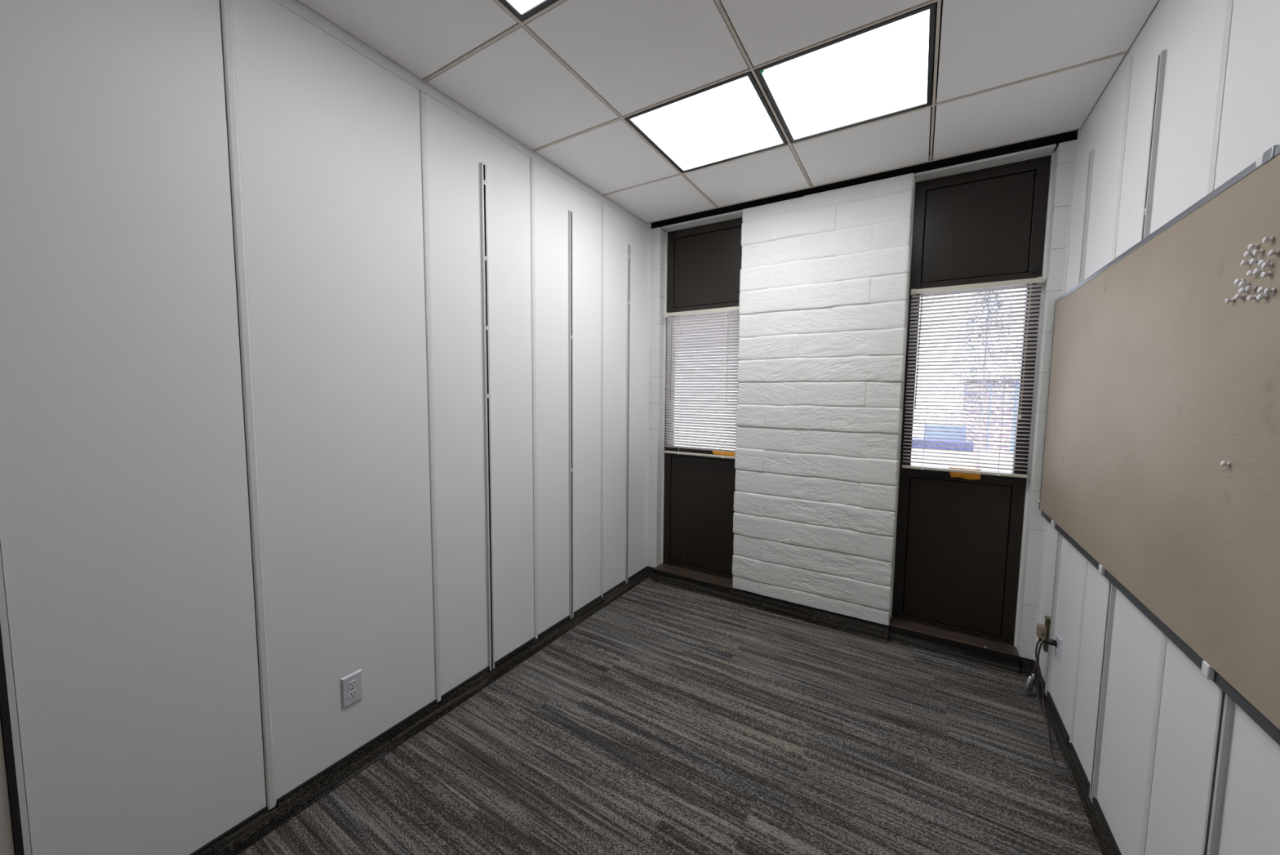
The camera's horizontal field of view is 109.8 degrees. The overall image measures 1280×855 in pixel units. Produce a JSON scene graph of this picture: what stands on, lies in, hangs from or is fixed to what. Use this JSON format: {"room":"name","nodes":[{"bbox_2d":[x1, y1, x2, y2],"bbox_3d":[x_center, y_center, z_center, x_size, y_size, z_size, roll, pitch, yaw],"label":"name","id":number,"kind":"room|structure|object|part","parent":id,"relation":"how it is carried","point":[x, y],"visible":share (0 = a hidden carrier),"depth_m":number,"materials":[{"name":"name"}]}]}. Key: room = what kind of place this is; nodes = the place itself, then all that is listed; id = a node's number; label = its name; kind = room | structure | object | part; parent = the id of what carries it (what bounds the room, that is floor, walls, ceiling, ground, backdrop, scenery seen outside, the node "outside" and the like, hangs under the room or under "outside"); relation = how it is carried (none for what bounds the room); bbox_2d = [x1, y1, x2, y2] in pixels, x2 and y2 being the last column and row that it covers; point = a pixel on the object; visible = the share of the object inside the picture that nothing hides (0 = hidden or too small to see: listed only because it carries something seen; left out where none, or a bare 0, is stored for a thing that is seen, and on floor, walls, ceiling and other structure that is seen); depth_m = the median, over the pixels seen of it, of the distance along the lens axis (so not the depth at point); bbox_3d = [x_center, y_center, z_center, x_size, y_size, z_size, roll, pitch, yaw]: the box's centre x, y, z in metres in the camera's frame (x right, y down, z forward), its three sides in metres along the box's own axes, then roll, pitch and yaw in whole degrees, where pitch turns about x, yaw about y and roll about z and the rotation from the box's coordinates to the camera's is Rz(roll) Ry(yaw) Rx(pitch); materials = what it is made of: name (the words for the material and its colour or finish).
{"room":"empty office room","nodes":[
{"label":"empty office room","id":0,"kind":"room"},
{"bbox_2d":[0,0,651,854],"bbox_3d":[-1.051,-0.175,1.792,0.124,3.000,4.100,3,5,31],"label":"wall","id":1,"kind":"structure","parent":0,"point":[242,470],"depth_m":1.43,"materials":[{"name":"white paint"}]},
{"bbox_2d":[0,549,31,854],"bbox_3d":[-1.748,0.068,0.568,0.010,2.690,1.058,3,5,31],"label":"door","id":2,"kind":"structure","parent":1,"relation":"in","point":[7,695],"depth_m":1.06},
{"bbox_3d":[-1.718,0.338,0.642,0.010,2.140,0.914,3,5,31],"label":"frame","id":3,"kind":"part","parent":2,"relation":"part of","materials":[{"name":"black metal"}]},
{"bbox_3d":[-1.353,-0.022,1.208,0.006,2.602,0.452,3,5,31],"label":"wall panel","id":4,"kind":"part","parent":1,"relation":"part of","materials":[{"name":"white paint"}]},
{"bbox_3d":[-1.065,-0.055,1.675,0.006,2.602,0.592,3,5,31],"label":"wall panel","id":5,"kind":"part","parent":1,"relation":"part of","materials":[{"name":"white paint"}]},
{"bbox_2d":[340,668,362,708],"bbox_3d":[-1.093,0.994,1.711,0.009,0.118,0.074,3,5,31],"label":"wall outlet","id":6,"kind":"object","parent":1,"relation":"attached to","point":[351,684],"visible":1,"depth_m":1.71,"materials":[{"name":"plastic"}]},
{"bbox_2d":[347,679,357,688],"bbox_3d":[-1.091,0.975,1.708,0.003,0.027,0.033,3,5,31],"label":"receptacle","id":7,"kind":"object","parent":6,"relation":"attached to","point":[352,683],"depth_m":1.71,"materials":[{"name":"white plastic"}]},
{"bbox_2d":[348,688,357,698],"bbox_3d":[-1.091,1.014,1.711,0.003,0.027,0.033,3,5,31],"label":"receptacle","id":8,"kind":"object","parent":6,"relation":"attached to","point":[353,693],"depth_m":1.71,"materials":[{"name":"white plastic"}]},
{"bbox_2d":[189,565,648,854],"bbox_3d":[-0.705,1.244,2.362,0.016,0.090,2.940,3,5,31],"label":"baseboard","id":9,"kind":"structure","parent":1,"relation":"attached to","point":[244,834],"depth_m":1.82,"materials":[{"name":"rubber"}]},
{"bbox_3d":[-0.742,-0.092,2.199,0.006,2.602,0.586,3,5,31],"label":"wall panel","id":10,"kind":"part","parent":1,"relation":"part of","materials":[{"name":"white paint"}]},
{"bbox_2d":[480,162,494,671],"bbox_3d":[-0.741,0.000,2.191,0.012,2.463,0.028,3,5,31],"label":"track","id":11,"kind":"object","parent":1,"relation":"attached to","point":[482,167],"visible":1,"depth_m":2.18,"materials":[{"name":"grey metal"}]},
{"bbox_3d":[-0.416,-0.130,2.726,0.006,2.602,0.598,3,5,31],"label":"wall panel","id":12,"kind":"part","parent":1,"relation":"part of","materials":[{"name":"white paint"}]},
{"bbox_2d":[568,209,573,618],"bbox_3d":[-0.416,-0.036,2.718,0.012,2.459,0.028,3,5,31],"label":"track","id":13,"kind":"object","parent":1,"relation":"attached to","point":[570,213],"visible":1,"depth_m":2.71,"materials":[{"name":"grey metal"}]},
{"bbox_3d":[-0.088,-0.168,3.258,0.006,2.602,0.598,3,5,31],"label":"wall panel","id":14,"kind":"part","parent":1,"relation":"part of","materials":[{"name":"white paint"}]},
{"bbox_2d":[624,244,630,583],"bbox_3d":[-0.089,-0.064,3.249,0.012,2.441,0.028,3,5,31],"label":"track","id":15,"kind":"object","parent":1,"relation":"attached to","point":[628,329],"visible":1,"depth_m":3.24,"materials":[{"name":"grey metal"}]},
{"bbox_2d":[647,231,651,565],"bbox_3d":[0.072,-0.187,3.507,0.006,2.600,0.006,3,5,31],"label":"trim","id":16,"kind":"structure","parent":1,"relation":"attached to","point":[651,232],"depth_m":3.50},
{"bbox_2d":[648,226,665,567],"bbox_3d":[0.172,-0.159,3.605,0.085,2.712,0.260,3,5,31],"label":"wall","id":17,"kind":"structure","parent":0,"point":[658,234],"depth_m":3.49,"materials":[{"name":"white paint"}]},
{"bbox_2d":[238,577,1102,854],"bbox_3d":[0.022,1.407,1.302,2.576,0.060,4.200,3,5,31],"label":"floor","id":18,"kind":"structure","parent":0,"point":[668,720],"depth_m":1.82,"materials":[{"name":"carpet"}]},
{"bbox_2d":[1023,661,1036,694],"bbox_3d":[1.925,1.214,2.213,0.054,0.203,0.033,-2,5,-25],"label":"lead","id":19,"kind":"object","parent":18,"relation":"on","point":[1028,687],"visible":0.82,"depth_m":2.21,"materials":[{"name":"silver metal"}]},
{"bbox_3d":[1.929,1.184,2.205,0.030,0.079,0.007,1,4,8],"label":"cord","id":20,"kind":"part","parent":19,"relation":"part of","materials":[{"name":"black plastic"}]},
{"bbox_2d":[1035,622,1057,767],"bbox_3d":[1.809,1.154,1.982,0.046,0.385,0.501,3,5,33],"label":"power cord","id":21,"kind":"object","parent":18,"relation":"on","point":[1041,631],"visible":1,"depth_m":2.14,"materials":[{"name":"black rubber"}]},
{"bbox_3d":[1.855,1.173,2.054,0.024,0.339,0.332,3,5,31],"label":"plug cord","id":22,"kind":"part","parent":21,"relation":"part of","materials":[{"name":"black rubber"}]},
{"bbox_2d":[298,0,1158,223],"bbox_3d":[0.021,-1.393,1.040,2.476,0.101,3.994,3,5,31],"label":"ceiling","id":23,"kind":"structure","parent":0,"point":[562,80],"depth_m":1.74,"materials":[{"name":"tile"}]},
{"bbox_2d":[499,0,555,20],"bbox_3d":[-0.309,-1.378,1.124,0.590,0.051,0.597,3,5,31],"label":"ceiling light","id":24,"kind":"object","parent":23,"relation":"attached to","point":[522,9],"visible":1,"depth_m":1.48,"materials":[{"name":"white plastic"}]},
{"bbox_2d":[507,0,543,13],"bbox_3d":[-0.309,-1.361,1.125,0.558,0.008,0.565,3,5,31],"label":"diffuser","id":25,"kind":"object","parent":24,"relation":"attached to","point":[517,6],"depth_m":1.48,"materials":[{"name":"white plastic"}]},
{"bbox_2d":[624,71,787,173],"bbox_3d":[0.338,-1.453,2.172,0.590,0.051,0.597,3,5,31],"label":"ceiling light","id":26,"kind":"object","parent":23,"relation":"attached to","point":[731,118],"visible":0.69,"depth_m":2.13,"materials":[{"name":"white plastic"}]},
{"bbox_2d":[755,2,935,142],"bbox_3d":[0.857,-1.423,1.854,0.590,0.052,0.597,3,5,31],"label":"ceiling light","id":27,"kind":"object","parent":23,"relation":"attached to","point":[885,68],"visible":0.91,"depth_m":1.80,"materials":[{"name":"white plastic"}]},
{"bbox_2d":[732,173,915,625],"bbox_3d":[1.119,-0.138,2.902,0.998,2.600,0.154,3,5,31],"label":"wall","id":28,"kind":"structure","parent":0,"point":[824,276],"depth_m":2.80,"materials":[{"name":"white brick"}]},
{"bbox_2d":[1016,139,1077,659],"bbox_3d":[2.137,-0.047,2.401,0.069,2.712,0.260,3,5,31],"label":"wall","id":29,"kind":"structure","parent":0,"point":[1064,153],"depth_m":2.30,"materials":[{"name":"white paint"}]},
{"bbox_2d":[1036,0,1279,854],"bbox_3d":[1.071,-0.054,0.491,0.124,3.000,4.100,3,5,31],"label":"wall","id":30,"kind":"structure","parent":0,"point":[1220,110],"depth_m":1.28,"materials":[{"name":"white paint"}]},
{"bbox_2d":[1043,615,1050,652],"bbox_3d":[1.943,0.986,2.146,0.025,0.164,0.036,3,5,31],"label":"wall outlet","id":31,"kind":"object","parent":30,"relation":"attached to","point":[1047,620],"visible":0.59,"depth_m":2.14,"materials":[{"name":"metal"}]},
{"bbox_2d":[1033,143,1077,660],"bbox_3d":[2.089,-0.072,2.270,0.009,2.600,0.009,3,5,31],"label":"trim","id":32,"kind":"structure","parent":30,"relation":"attached to","point":[1075,144],"depth_m":2.22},
{"bbox_2d":[1054,632,1062,663],"bbox_3d":[1.876,0.989,2.021,0.009,0.110,0.076,3,5,31],"label":"wall outlet","id":33,"kind":"object","parent":30,"relation":"attached to","point":[1057,648],"visible":0.98,"depth_m":2.00,"materials":[{"name":"plastic"}]},
{"bbox_2d":[1044,149,1094,695],"bbox_3d":[1.938,0.037,2.037,0.011,2.465,0.028,3,5,31],"label":"track","id":34,"kind":"object","parent":30,"relation":"attached to","point":[1091,163],"visible":0.56,"depth_m":2.06,"materials":[{"name":"silver metal"}]},
{"bbox_2d":[1031,659,1121,854],"bbox_3d":[1.027,1.390,0.680,0.016,0.090,4.000,3,5,31],"label":"baseboard","id":35,"kind":"structure","parent":30,"relation":"attached to","point":[1107,843],"depth_m":1.69,"materials":[{"name":"rubber"}]},
{"bbox_3d":[1.929,-0.051,1.998,0.006,2.602,0.640,3,5,31],"label":"wall panel","id":36,"kind":"part","parent":30,"relation":"part of","materials":[{"name":"white paint"}]},
{"bbox_2d":[1088,48,1166,802],"bbox_3d":[1.594,0.076,1.480,0.012,2.465,0.028,3,5,31],"label":"track","id":37,"kind":"object","parent":30,"relation":"attached to","point":[1161,63],"visible":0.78,"depth_m":1.50,"materials":[{"name":"grey metal"}]},
{"bbox_3d":[1.584,-0.011,1.438,0.006,2.602,0.626,3,5,31],"label":"wall panel","id":38,"kind":"part","parent":30,"relation":"part of","materials":[{"name":"white paint"}]},
{"bbox_2d":[1038,144,1279,745],"bbox_3d":[1.431,-0.021,1.244,0.028,1.091,2.432,3,5,31],"label":"board","id":39,"kind":"object","parent":30,"relation":"attached to","point":[1156,380],"visible":1,"depth_m":1.08,"materials":[{"name":"beige fabric"}]},
{"bbox_3d":[2.068,-0.098,2.270,0.023,1.039,0.004,3,5,31],"label":"rail","id":40,"kind":"part","parent":39,"relation":"part of","materials":[{"name":"silver metal"}]},
{"bbox_3d":[1.974,-0.613,2.070,0.023,0.017,0.380,3,5,31],"label":"rail","id":41,"kind":"part","parent":39,"relation":"part of","materials":[{"name":"metal"}]},
{"bbox_3d":[1.432,0.506,1.279,0.012,0.034,2.428,3,5,31],"label":"rail","id":42,"kind":"part","parent":39,"relation":"part of","materials":[{"name":"grey metal"}]},
{"bbox_3d":[1.337,-0.540,1.037,0.023,0.017,2.045,3,5,31],"label":"rail","id":43,"kind":"part","parent":39,"relation":"part of","materials":[{"name":"metal"}]},
{"bbox_2d":[1220,460,1230,466],"bbox_3d":[1.227,0.076,0.940,0.012,0.012,0.018,-3,6,-42],"label":"pin","id":44,"kind":"object","parent":39,"relation":"attached to","point":[1223,463],"visible":1,"depth_m":0.94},
{"bbox_2d":[1224,297,1235,303],"bbox_3d":[1.257,-0.270,0.956,0.018,0.012,0.012,3,5,31],"label":"pin","id":45,"kind":"object","parent":39,"relation":"attached to","point":[1227,300],"visible":0.96,"depth_m":0.95,"materials":[{"name":"white plastic"}]},
{"bbox_2d":[1234,293,1244,299],"bbox_3d":[1.239,-0.270,0.927,0.018,0.012,0.012,3,5,33],"label":"pin","id":46,"kind":"object","parent":39,"relation":"attached to","point":[1237,295],"visible":0.98,"depth_m":0.93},
{"bbox_2d":[1234,278,1244,284],"bbox_3d":[1.243,-0.302,0.931,0.018,0.012,0.012,2,5,15],"label":"pin","id":47,"kind":"object","parent":39,"relation":"attached to","point":[1237,281],"visible":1,"depth_m":0.93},
{"bbox_2d":[1238,287,1248,293],"bbox_3d":[1.232,-0.279,0.916,0.018,0.012,0.012,1,4,11],"label":"pin","id":48,"kind":"object","parent":39,"relation":"attached to","point":[1242,290],"visible":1,"depth_m":0.92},
{"bbox_2d":[1238,280,1249,286],"bbox_3d":[1.233,-0.293,0.915,0.018,0.012,0.012,5,6,44],"label":"pin","id":49,"kind":"object","parent":39,"relation":"attached to","point":[1242,283],"visible":1,"depth_m":0.92,"materials":[{"name":"white plastic"}]},
{"bbox_2d":[1240,259,1249,265],"bbox_3d":[1.234,-0.335,0.914,0.018,0.012,0.012,4,6,41],"label":"pin","id":50,"kind":"object","parent":39,"relation":"attached to","point":[1243,262],"visible":0.98,"depth_m":0.91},
{"bbox_2d":[1243,250,1253,257],"bbox_3d":[1.230,-0.350,0.906,0.018,0.012,0.012,3,5,31],"label":"pin","id":51,"kind":"object","parent":39,"relation":"attached to","point":[1247,253],"visible":0.93,"depth_m":0.91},
{"bbox_2d":[1246,270,1253,275],"bbox_3d":[1.221,-0.307,0.896,0.018,0.012,0.012,2,5,18],"label":"pin","id":52,"kind":"object","parent":39,"relation":"attached to","point":[1249,273],"visible":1,"depth_m":0.90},
{"bbox_2d":[1244,284,1256,291],"bbox_3d":[1.220,-0.278,0.896,0.012,0.012,0.018,-3,6,-41],"label":"pin","id":53,"kind":"object","parent":39,"relation":"attached to","point":[1249,287],"visible":0.99,"depth_m":0.90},
{"bbox_2d":[1246,294,1257,300],"bbox_3d":[1.216,-0.257,0.892,0.018,0.012,0.012,2,5,14],"label":"pin","id":54,"kind":"object","parent":39,"relation":"attached to","point":[1250,297],"visible":0.94,"depth_m":0.89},
{"bbox_2d":[1247,243,1258,249],"bbox_3d":[1.226,-0.361,0.896,0.018,0.012,0.012,1,4,22],"label":"pin","id":55,"kind":"object","parent":39,"relation":"attached to","point":[1251,246],"visible":1,"depth_m":0.90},
{"bbox_2d":[1248,257,1260,264],"bbox_3d":[1.219,-0.329,0.889,0.018,0.012,0.012,3,5,33],"label":"pin","id":56,"kind":"object","parent":39,"relation":"attached to","point":[1253,260],"visible":0.94,"depth_m":0.89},
{"bbox_2d":[1253,248,1263,255],"bbox_3d":[1.216,-0.344,0.882,0.018,0.012,0.012,3,5,29],"label":"pin","id":57,"kind":"object","parent":39,"relation":"attached to","point":[1255,252],"visible":1,"depth_m":0.88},
{"bbox_2d":[1252,268,1264,274],"bbox_3d":[1.211,-0.305,0.878,0.018,0.012,0.012,4,5,34],"label":"pin","id":58,"kind":"object","parent":39,"relation":"attached to","point":[1255,271],"visible":0.98,"depth_m":0.88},
{"bbox_2d":[1256,293,1268,300],"bbox_3d":[1.200,-0.251,0.865,0.018,0.012,0.012,2,5,21],"label":"pin","id":59,"kind":"object","parent":39,"relation":"attached to","point":[1260,296],"visible":1,"depth_m":0.86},
{"bbox_2d":[1257,286,1268,292],"bbox_3d":[1.199,-0.265,0.863,0.018,0.012,0.012,4,6,37],"label":"pin","id":60,"kind":"object","parent":39,"relation":"attached to","point":[1260,289],"visible":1,"depth_m":0.86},
{"bbox_2d":[1257,259,1269,266],"bbox_3d":[1.205,-0.318,0.866,0.018,0.012,0.012,3,5,20],"label":"pin","id":61,"kind":"object","parent":39,"relation":"attached to","point":[1260,262],"visible":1,"depth_m":0.87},
{"bbox_2d":[1260,271,1272,277],"bbox_3d":[1.198,-0.292,0.858,0.018,0.012,0.012,2,5,15],"label":"pin","id":62,"kind":"object","parent":39,"relation":"attached to","point":[1264,273],"visible":1,"depth_m":0.86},
{"bbox_2d":[1261,261,1273,267],"bbox_3d":[1.197,-0.310,0.856,0.018,0.012,0.012,4,6,41],"label":"pin","id":63,"kind":"object","parent":39,"relation":"attached to","point":[1264,264],"visible":1,"depth_m":0.86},
{"bbox_2d":[1262,235,1274,243],"bbox_3d":[1.202,-0.358,0.859,0.018,0.012,0.012,3,5,29],"label":"pin","id":64,"kind":"object","parent":39,"relation":"attached to","point":[1265,239],"visible":1,"depth_m":0.86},
{"bbox_2d":[1263,287,1275,294],"bbox_3d":[1.189,-0.257,0.847,0.018,0.012,0.012,4,5,34],"label":"pin","id":65,"kind":"object","parent":39,"relation":"attached to","point":[1267,291],"visible":1,"depth_m":0.85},
{"bbox_2d":[1267,248,1279,256],"bbox_3d":[1.190,-0.328,0.842,0.018,0.012,0.012,4,6,37],"label":"pin","id":66,"kind":"object","parent":39,"relation":"attached to","point":[1271,252],"visible":1,"depth_m":0.84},
{"bbox_3d":[1.249,0.028,0.895,0.006,2.602,0.602,3,5,31],"label":"wall panel","id":67,"kind":"part","parent":30,"relation":"part of","materials":[{"name":"white paint"}]},
{"bbox_2d":[1200,688,1235,854],"bbox_3d":[1.248,0.117,0.918,0.011,2.464,0.028,3,5,31],"label":"track","id":68,"kind":"object","parent":30,"relation":"attached to","point":[1226,705],"visible":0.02,"depth_m":0.96,"materials":[{"name":"silver metal"}]},
{"bbox_3d":[1.153,-0.247,2.994,2.576,3.000,0.259,3,5,31],"label":"wall","id":69,"kind":"structure","parent":0,"visible":0},
{"bbox_2d":[653,209,742,591],"bbox_3d":[0.453,-0.170,3.345,0.664,2.645,0.209,3,5,31],"label":"window","id":70,"kind":"structure","parent":69,"relation":"in","point":[703,255],"depth_m":3.40,"materials":[{"name":"brown wood"}]},
{"bbox_3d":[0.424,1.134,3.418,0.662,0.033,0.142,3,5,31],"label":"sill","id":71,"kind":"part","parent":70,"relation":"part of","materials":[{"name":"brown wood"}]},
{"bbox_2d":[664,306,739,458],"bbox_3d":[0.459,-0.323,3.312,0.618,1.075,0.040,3,5,31],"label":"window blind","id":72,"kind":"object","parent":70,"relation":"attached to","point":[714,320],"visible":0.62,"depth_m":3.31,"materials":[{"name":"white plastic"}]},
{"bbox_3d":[0.300,-0.324,3.400,0.002,1.035,0.002,3,5,31],"label":"ladder cord","id":73,"kind":"part","parent":72,"relation":"part of","materials":[{"name":"white fabric"}]},
{"bbox_3d":[0.456,0.204,3.357,0.610,0.016,0.022,3,5,31],"label":"rail","id":74,"kind":"part","parent":72,"relation":"part of","materials":[{"name":"white metal"}]},
{"bbox_3d":[0.601,-0.307,3.215,0.002,1.035,0.002,3,5,31],"label":"ladder cord","id":75,"kind":"part","parent":72,"relation":"part of","materials":[{"name":"white fabric"}]},
{"bbox_3d":[0.620,-0.513,3.184,0.009,0.620,0.003,3,5,31],"label":"lift cord","id":76,"kind":"part","parent":72,"relation":"part of","materials":[{"name":"white"}]},
{"bbox_3d":[0.481,0.658,3.467,0.526,0.852,0.048,3,5,31],"label":"panel","id":77,"kind":"part","parent":70,"relation":"part of","materials":[{"name":"brown wood"}]},
{"bbox_3d":[0.499,-1.167,3.326,0.526,0.512,0.048,3,5,31],"label":"panel","id":78,"kind":"part","parent":70,"relation":"part of","materials":[{"name":"brown metal"}]},
{"bbox_2d":[712,450,734,456],"bbox_3d":[0.629,0.189,3.291,0.216,0.050,0.011,3,5,31],"label":"paper notice","id":79,"kind":"object","parent":70,"relation":"attached to","point":[715,452],"visible":0.47,"depth_m":3.30,"materials":[{"name":"orange paper"}]},
{"bbox_2d":[647,566,1032,676],"bbox_3d":[1.059,1.214,2.977,2.354,0.088,0.082,3,5,31],"label":"baseboard","id":80,"kind":"structure","parent":69,"relation":"attached to","point":[853,625],"depth_m":2.81,"materials":[{"name":"rubber"}]},
{"bbox_2d":[651,129,1077,228],"bbox_3d":[1.114,-1.543,2.810,2.376,0.188,0.175,3,5,31],"label":"trim","id":81,"kind":"structure","parent":69,"relation":"attached to","point":[1056,139],"depth_m":2.57,"materials":[{"name":"black metal"}]},
{"bbox_2d":[888,143,1056,662],"bbox_3d":[1.816,-0.093,2.524,0.611,2.645,0.185,3,5,31],"label":"window","id":82,"kind":"structure","parent":69,"relation":"in","point":[959,542],"depth_m":2.53,"materials":[{"name":"brown wood"}]},
{"bbox_3d":[1.786,1.211,2.597,0.609,0.033,0.118,3,5,31],"label":"sill","id":83,"kind":"part","parent":82,"relation":"part of","materials":[{"name":"brown wood"}]},
{"bbox_3d":[1.837,0.735,2.636,0.473,0.852,0.048,3,5,31],"label":"panel","id":84,"kind":"part","parent":82,"relation":"part of","materials":[{"name":"brown wood"}]},
{"bbox_2d":[949,466,981,479],"bbox_3d":[1.840,0.263,2.552,0.148,0.060,0.011,3,5,31],"label":"paper notice","id":85,"kind":"object","parent":82,"relation":"attached to","point":[965,475],"visible":0.73,"depth_m":2.55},
{"bbox_2d":[902,276,1044,477],"bbox_3d":[1.806,-0.264,2.485,0.580,1.039,0.040,3,5,31],"label":"window blind","id":86,"kind":"object","parent":82,"relation":"attached to","point":[1039,281],"visible":1,"depth_m":2.47,"materials":[{"name":"white plastic"}]},
{"bbox_3d":[1.646,-0.265,2.574,0.002,0.999,0.002,3,5,31],"label":"ladder cord","id":87,"kind":"part","parent":86,"relation":"part of","materials":[{"name":"white fabric"}]},
{"bbox_3d":[1.803,0.245,2.528,0.572,0.016,0.022,3,5,31],"label":"rail","id":88,"kind":"part","parent":86,"relation":"part of","materials":[{"name":"white metal"}]},
{"bbox_3d":[1.940,-0.249,2.394,0.002,0.999,0.002,3,5,31],"label":"ladder cord","id":89,"kind":"part","parent":86,"relation":"part of","materials":[{"name":"white fabric"}]},
{"bbox_3d":[2.004,-0.405,2.338,0.009,0.680,0.003,3,5,31],"label":"lift cord","id":90,"kind":"part","parent":86,"relation":"part of","materials":[{"name":"white"}]},
{"bbox_3d":[1.855,-1.089,2.495,0.473,0.512,0.048,3,5,31],"label":"panel","id":91,"kind":"part","parent":82,"relation":"part of","materials":[{"name":"brown metal"}]},
{"label":"outside","id":92,"kind":"structure","parent":0,"visible":0},
{"bbox_2d":[911,416,1013,471],"bbox_3d":[11.948,0.422,22.950,60.000,0.300,44.600,3,5,31],"label":"ground","id":93,"kind":"structure","parent":92,"point":[914,417],"depth_m":14.07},
{"bbox_2d":[674,323,737,449],"bbox_3d":[2.568,-1.731,14.398,2.460,5.130,3.100,3,5,31],"label":"shed","id":94,"kind":"object","parent":93,"relation":"on","point":[725,323],"visible":0.02,"depth_m":13.27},
{"bbox_2d":[911,424,966,440],"bbox_3d":[11.694,0.286,17.799,1.930,0.760,0.200,3,5,31],"label":"wall","id":95,"kind":"structure","parent":93,"relation":"on","point":[934,425],"depth_m":17.65,"materials":[{"name":"blue"}]},
{"bbox_2d":[911,438,973,450],"bbox_3d":[10.572,0.613,16.219,2.300,0.330,0.500,3,5,31],"label":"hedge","id":96,"kind":"object","parent":93,"relation":"on","point":[921,439],"visible":0.38,"depth_m":15.88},
{"bbox_2d":[926,289,1022,469],"bbox_3d":[7.466,-1.055,9.705,2.218,4.600,2.200,2,5,21],"label":"conifer tree","id":97,"kind":"object","parent":93,"relation":"on","point":[1020,345],"visible":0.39,"depth_m":9.68,"materials":[{"name":"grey plant"}]},
{"bbox_2d":[959,373,1018,451],"bbox_3d":[16.134,-0.581,17.118,6.280,2.680,6.400,3,5,31],"label":"brick house","id":98,"kind":"structure","parent":93,"relation":"on","point":[991,377],"depth_m":15.87,"materials":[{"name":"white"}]}
]}

